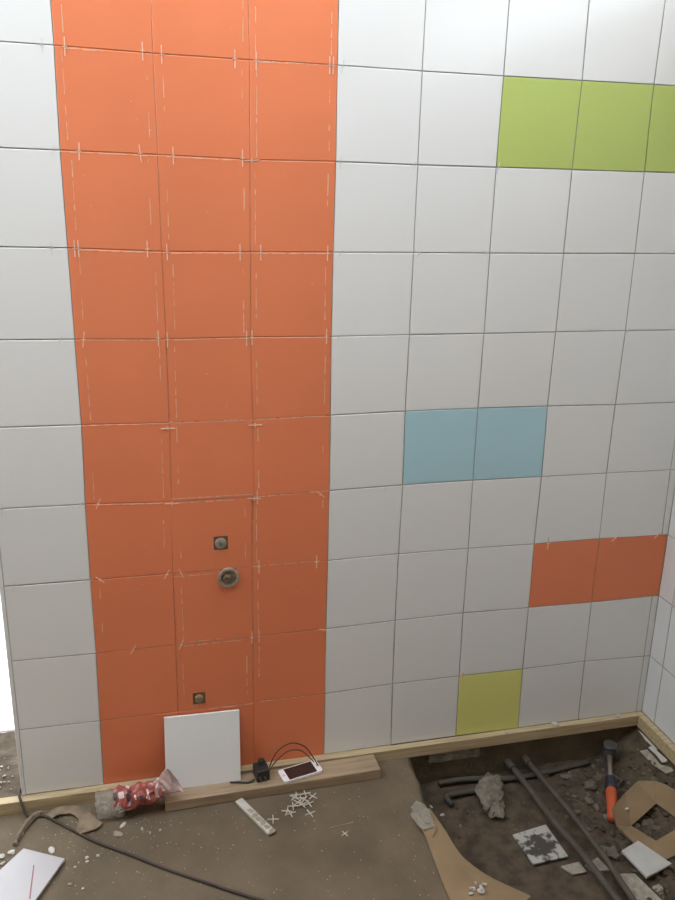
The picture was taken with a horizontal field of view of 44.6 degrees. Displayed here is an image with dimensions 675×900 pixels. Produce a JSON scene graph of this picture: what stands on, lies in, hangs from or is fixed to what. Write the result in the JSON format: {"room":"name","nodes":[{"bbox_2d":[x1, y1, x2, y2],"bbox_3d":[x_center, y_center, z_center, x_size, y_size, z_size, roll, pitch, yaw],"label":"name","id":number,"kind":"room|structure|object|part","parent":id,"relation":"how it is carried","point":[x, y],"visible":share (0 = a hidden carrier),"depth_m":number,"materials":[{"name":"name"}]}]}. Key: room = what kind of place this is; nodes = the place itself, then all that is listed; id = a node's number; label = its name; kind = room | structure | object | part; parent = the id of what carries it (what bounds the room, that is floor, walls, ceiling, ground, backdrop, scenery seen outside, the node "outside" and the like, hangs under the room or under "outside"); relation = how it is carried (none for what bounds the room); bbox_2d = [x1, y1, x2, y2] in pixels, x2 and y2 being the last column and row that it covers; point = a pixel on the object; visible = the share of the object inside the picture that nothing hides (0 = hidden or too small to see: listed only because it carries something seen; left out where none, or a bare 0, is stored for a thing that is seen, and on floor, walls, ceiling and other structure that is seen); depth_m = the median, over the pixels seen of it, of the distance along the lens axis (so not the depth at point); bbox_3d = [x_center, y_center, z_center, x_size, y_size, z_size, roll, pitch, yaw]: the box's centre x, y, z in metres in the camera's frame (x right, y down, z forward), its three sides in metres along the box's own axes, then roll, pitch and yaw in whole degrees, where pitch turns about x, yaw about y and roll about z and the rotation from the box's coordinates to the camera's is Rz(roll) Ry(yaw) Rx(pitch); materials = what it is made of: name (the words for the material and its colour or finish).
{"room":"bathroom under renovation","nodes":[
{"label":"bathroom under renovation","id":0,"kind":"room"},
{"bbox_2d":[0,0,674,794],"bbox_3d":[0.118,-0.259,2.117,1.934,2.900,0.142,-3,17,-13],"label":"wall","id":1,"kind":"structure","parent":0,"point":[457,379],"depth_m":2.03,"materials":[{"name":"white tile"}]},
{"bbox_2d":[194,693,203,703],"bbox_3d":[-0.370,0.666,2.202,0.035,0.038,0.021,-3,17,-13],"label":"pipe stub","id":2,"kind":"object","parent":1,"relation":"attached to","point":[199,698],"visible":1,"depth_m":2.20,"materials":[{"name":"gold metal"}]},
{"bbox_2d":[215,538,226,548],"bbox_3d":[-0.296,0.237,2.089,0.030,0.030,0.010,-3,17,-13],"label":"plug","id":3,"kind":"object","parent":1,"relation":"attached to","point":[220,543],"visible":1,"depth_m":2.09,"materials":[{"name":"metal"}]},
{"bbox_2d":[218,567,238,586],"bbox_3d":[-0.280,0.329,2.118,0.053,0.053,0.016,-3,17,-13],"label":"outlet","id":4,"kind":"object","parent":1,"relation":"attached to","point":[227,577],"visible":1,"depth_m":2.12,"materials":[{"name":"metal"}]},
{"bbox_2d":[0,598,674,899],"bbox_3d":[-1.772,0.938,2.250,5.580,0.165,6.490,-3,17,-13],"label":"floor","id":5,"kind":"structure","parent":0,"point":[292,868],"depth_m":2.11,"materials":[{"name":"concrete"}]},
{"bbox_2d":[8,849,14,854],"bbox_3d":[-0.800,0.987,2.020,0.018,0.007,0.016,-3,17,-13],"label":"chip","id":6,"kind":"object","parent":5,"relation":"on","point":[11,852],"visible":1,"depth_m":2.02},
{"bbox_2d":[12,810,41,845],"bbox_3d":[-0.791,0.958,2.093,0.027,0.017,0.119,5,17,13],"label":"paper","id":7,"kind":"object","parent":5,"relation":"on","point":[36,814],"visible":1,"depth_m":2.09,"materials":[{"name":"brown paper"}]},
{"bbox_2d":[0,848,64,899],"bbox_3d":[-0.752,1.012,1.916,0.156,0.008,0.203,6,17,14],"label":"tile","id":8,"kind":"object","parent":5,"relation":"on","point":[26,875],"depth_m":1.94,"materials":[{"name":"white ceramic"}]},
{"bbox_2d":[48,846,54,853],"bbox_3d":[-0.704,0.986,2.029,0.024,0.007,0.017,15,22,38],"label":"chip","id":9,"kind":"object","parent":5,"relation":"on","point":[51,850],"visible":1,"depth_m":2.03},
{"bbox_2d":[47,805,101,833],"bbox_3d":[-0.676,0.951,2.128,0.150,0.010,0.071,11,19,28],"label":"cardboard","id":10,"kind":"object","parent":5,"relation":"on","point":[87,822],"visible":1,"depth_m":2.13,"materials":[{"name":"brown cardboard"}]},
{"bbox_2d":[113,831,122,836],"bbox_3d":[-0.555,0.972,2.083,0.025,0.007,0.024,-3,17,-13],"label":"chip","id":11,"kind":"object","parent":5,"relation":"on","point":[116,833],"visible":1,"depth_m":2.08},
{"bbox_2d":[18,787,265,899],"bbox_3d":[-0.387,0.988,1.972,1.069,0.048,0.071,9,19,24],"label":"power cable","id":12,"kind":"object","parent":5,"relation":"on","point":[19,789],"visible":0.91,"depth_m":2.00,"materials":[{"name":"black rubber"}]},
{"bbox_2d":[113,769,182,812],"bbox_3d":[-0.518,0.885,2.150,0.224,0.129,0.082,-3,17,-13],"label":"plastic bag","id":13,"kind":"object","parent":5,"relation":"on","point":[126,798],"visible":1,"depth_m":2.13,"materials":[{"name":"plastic"}]},
{"bbox_2d":[0,757,433,899],"bbox_3d":[-0.384,0.980,2.070,1.272,0.011,0.861,-3,17,-13],"label":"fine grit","id":14,"kind":"object","parent":5,"relation":"on","point":[16,757],"visible":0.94,"depth_m":2.09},
{"bbox_2d":[235,798,274,835],"bbox_3d":[-0.214,0.957,2.148,0.024,0.008,0.156,-13,22,-38],"label":"tile offcut","id":15,"kind":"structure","parent":5,"relation":"on","point":[241,803],"depth_m":2.14,"materials":[{"name":"white tile"}]},
{"bbox_2d":[164,754,380,811],"bbox_3d":[-0.174,0.913,2.265,0.592,0.029,0.070,-3,17,-14],"label":"wooden board","id":16,"kind":"object","parent":5,"relation":"on","point":[360,768],"visible":0.78,"depth_m":2.24,"materials":[{"name":"brown wood"}]},
{"bbox_2d":[164,709,240,787],"bbox_3d":[-0.363,0.807,2.218,0.203,0.200,0.048,-3,17,-13],"label":"wall tile","id":17,"kind":"structure","parent":16,"relation":"on","point":[201,749],"depth_m":2.21,"materials":[{"name":"white tile"}]},
{"bbox_2d":[230,778,254,782],"bbox_3d":[-0.257,0.900,2.232,0.068,0.009,0.010,-2,17,-10],"label":"cord","id":18,"kind":"object","parent":16,"relation":"on","point":[254,778],"visible":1,"depth_m":2.23,"materials":[{"name":"black rubber"}]},
{"bbox_2d":[253,758,269,781],"bbox_3d":[-0.206,0.876,2.248,0.037,0.046,0.058,-6,18,-22],"label":"charger","id":19,"kind":"object","parent":16,"relation":"on","point":[261,771],"visible":1,"depth_m":2.24,"materials":[{"name":"black plastic"}]},
{"bbox_2d":[278,760,321,783],"bbox_3d":[-0.103,0.889,2.277,0.116,0.008,0.052,-7,19,-25],"label":"mobile phone","id":20,"kind":"object","parent":16,"relation":"on","point":[310,768],"visible":0.98,"depth_m":2.27,"materials":[{"name":"white plastic"}]},
{"bbox_2d":[269,742,318,768],"bbox_3d":[-0.121,0.849,2.281,0.141,0.075,0.025,-3,17,-13],"label":"charging cable","id":21,"kind":"object","parent":20,"relation":"attached to","point":[291,742],"visible":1,"depth_m":2.28,"materials":[{"name":"black plastic"}]},
{"bbox_2d":[0,712,637,815],"bbox_3d":[-0.144,0.894,2.323,2.220,0.035,0.026,-3,17,-13],"label":"batten","id":22,"kind":"object","parent":5,"relation":"on","point":[103,792],"visible":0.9,"depth_m":2.39,"materials":[{"name":"brown wood"}]},
{"bbox_2d":[428,748,479,763],"bbox_3d":[0.346,0.907,2.451,0.160,0.030,0.013,-3,17,-13],"label":"concrete block","id":23,"kind":"object","parent":5,"relation":"on","point":[468,753],"visible":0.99,"depth_m":2.44,"materials":[{"name":"grey concrete"}]},
{"bbox_2d":[444,788,475,806],"bbox_3d":[0.370,1.002,2.404,0.139,0.018,0.045,-8,19,-29],"label":"pipe","id":24,"kind":"object","parent":5,"relation":"on","point":[469,791],"visible":0.94,"depth_m":2.40,"materials":[{"name":"grey metal"}]},
{"bbox_2d":[416,808,530,899],"bbox_3d":[0.275,1.009,2.004,0.184,0.015,0.367,-11,21,-34],"label":"strip","id":25,"kind":"object","parent":5,"relation":"on","point":[456,873],"visible":1,"depth_m":1.98,"materials":[{"name":"beige cardboard"}]},
{"bbox_2d":[477,885,484,892],"bbox_3d":[0.334,1.027,1.926,0.018,0.009,0.027,-3,17,-13],"label":"chip","id":26,"kind":"object","parent":25,"relation":"on","point":[480,889],"visible":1,"depth_m":1.92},
{"bbox_2d":[475,772,504,818],"bbox_3d":[0.444,0.998,2.400,0.087,0.050,0.196,4,17,9],"label":"lump","id":27,"kind":"object","parent":5,"relation":"on","point":[489,789],"visible":1,"depth_m":2.37,"materials":[{"name":"grey concrete"}]},
{"bbox_2d":[438,759,590,785],"bbox_3d":[0.544,0.982,2.491,0.496,0.019,0.041,-3,17,-13],"label":"pipe","id":28,"kind":"object","parent":5,"relation":"on","point":[587,761],"visible":0.86,"depth_m":2.48,"materials":[{"name":"grey metal"}]},
{"bbox_2d":[513,825,567,864],"bbox_3d":[0.546,1.069,2.230,0.112,0.006,0.125,-3,17,-13],"label":"tile","id":29,"kind":"object","parent":5,"relation":"on","point":[538,844],"depth_m":2.22,"materials":[{"name":"white tile"}]},
{"bbox_2d":[430,737,674,899],"bbox_3d":[0.673,1.032,2.235,0.718,0.106,0.633,-3,17,-13],"label":"rubble","id":30,"kind":"object","parent":5,"relation":"on","point":[591,769],"visible":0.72,"depth_m":2.35,"materials":[{"name":"stone"}]},
{"bbox_2d":[504,758,620,899],"bbox_3d":[0.628,1.050,2.199,0.030,0.025,0.699,-4,18,-17],"label":"pipe","id":31,"kind":"object","parent":5,"relation":"on","point":[508,762],"visible":1,"depth_m":2.23,"materials":[{"name":"grey metal"}]},
{"bbox_2d":[504,758,516,772],"bbox_3d":[0.525,0.957,2.499,0.025,0.025,0.037,-5,18,-19],"label":"socket","id":32,"kind":"object","parent":31,"relation":"attached to","point":[508,762],"depth_m":2.49,"materials":[{"name":"grey metal"}]},
{"bbox_2d":[561,862,586,875],"bbox_3d":[0.617,1.095,2.151,0.058,0.005,0.036,-3,17,-13],"label":"shard","id":33,"kind":"object","parent":5,"relation":"on","point":[576,868],"visible":1,"depth_m":2.15},
{"bbox_2d":[521,754,636,899],"bbox_3d":[0.673,1.045,2.209,0.038,0.030,0.698,-3,18,-15],"label":"pipe","id":34,"kind":"object","parent":5,"relation":"on","point":[528,762],"visible":1,"depth_m":2.24,"materials":[{"name":"grey metal"}]},
{"bbox_2d":[521,754,532,766],"bbox_3d":[0.578,0.948,2.513,0.023,0.023,0.031,-5,18,-19],"label":"socket","id":35,"kind":"object","parent":34,"relation":"attached to","point":[528,762],"depth_m":2.50,"materials":[{"name":"grey metal"}]},
{"bbox_2d":[584,780,596,790],"bbox_3d":[0.754,0.997,2.447,0.040,0.026,0.036,-3,17,-13],"label":"stone","id":36,"kind":"object","parent":5,"relation":"on","point":[590,784],"visible":1,"depth_m":2.44,"materials":[{"name":"grey stone"}]},
{"bbox_2d":[585,857,609,871],"bbox_3d":[0.678,1.093,2.159,0.050,0.005,0.047,-6,18,-23],"label":"shard","id":37,"kind":"object","parent":5,"relation":"on","point":[600,865],"visible":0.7,"depth_m":2.16},
{"bbox_2d":[602,740,617,822],"bbox_3d":[0.808,0.970,2.422,0.042,0.075,0.294,5,17,13],"label":"hammer","id":38,"kind":"object","parent":5,"relation":"on","point":[609,749],"visible":0.95,"depth_m":2.41,"materials":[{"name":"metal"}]},
{"bbox_2d":[605,846,619,860],"bbox_3d":[0.732,1.076,2.198,0.036,0.026,0.045,-3,17,-13],"label":"stone","id":39,"kind":"object","parent":5,"relation":"on","point":[611,852],"visible":0.95,"depth_m":2.19,"materials":[{"name":"grey stone"}]},
{"bbox_2d":[613,774,622,786],"bbox_3d":[0.834,0.995,2.481,0.044,0.030,0.048,-3,17,-13],"label":"stone","id":40,"kind":"object","parent":5,"relation":"on","point":[619,781],"visible":0.48,"depth_m":2.46,"materials":[{"name":"grey stone"}]},
{"bbox_2d":[612,781,674,859],"bbox_3d":[0.880,1.017,2.290,0.211,0.072,0.208,-10,20,-32],"label":"cardboard piece","id":41,"kind":"object","parent":5,"relation":"on","point":[641,797],"visible":1,"depth_m":2.32,"materials":[{"name":"brown cardboard"}]},
{"bbox_3d":[0.846,1.008,2.337,0.202,0.058,0.070,-14,23,-41],"label":"panel","id":42,"kind":"part","parent":41,"relation":"part of","materials":[{"name":"brown cardboard"}]},
{"bbox_3d":[0.948,0.994,2.325,0.052,0.045,0.152,-8,19,-29],"label":"panel","id":43,"kind":"part","parent":41,"relation":"part of","materials":[{"name":"brown cardboard"}]},
{"bbox_2d":[641,818,654,825],"bbox_3d":[0.874,1.052,2.317,0.042,0.021,0.032,-3,17,-13],"label":"stone","id":44,"kind":"object","parent":5,"relation":"on","point":[647,821],"visible":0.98,"depth_m":2.31,"materials":[{"name":"grey stone"}]},
{"bbox_2d":[638,730,657,749],"bbox_3d":[0.950,0.890,2.523,0.009,0.010,0.099,-3,17,-13],"label":"shard","id":45,"kind":"object","parent":5,"relation":"on","point":[644,737],"visible":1,"depth_m":2.52},
{"bbox_2d":[635,711,674,764],"bbox_3d":[1.086,1.011,2.037,0.024,0.039,1.204,-3,17,-13],"label":"batten","id":46,"kind":"object","parent":5,"relation":"on","point":[644,723],"visible":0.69,"depth_m":2.48,"materials":[{"name":"brown wood"}]},
{"bbox_2d":[640,749,673,773],"bbox_3d":[0.951,0.928,2.457,0.024,0.026,0.130,-5,18,-20],"label":"shard","id":47,"kind":"object","parent":5,"relation":"on","point":[646,753],"visible":1,"depth_m":2.45},
{"bbox_2d":[652,884,662,891],"bbox_3d":[0.813,1.111,2.089,0.029,0.016,0.023,-3,17,-13],"label":"stone","id":48,"kind":"object","parent":5,"relation":"on","point":[658,887],"visible":1,"depth_m":2.08,"materials":[{"name":"grey stone"}]},
{"bbox_2d":[648,746,667,762],"bbox_3d":[0.960,0.911,2.465,0.015,0.015,0.079,-3,17,-13],"label":"shard","id":49,"kind":"object","parent":5,"relation":"on","point":[663,759],"visible":1,"depth_m":2.46},
{"bbox_2d":[642,492,674,744],"bbox_3d":[1.423,0.430,0.841,0.138,2.380,3.284,-3,17,-13],"label":"wall","id":50,"kind":"structure","parent":0,"point":[659,695],"depth_m":2.45,"materials":[{"name":"white tile"}]}
]}

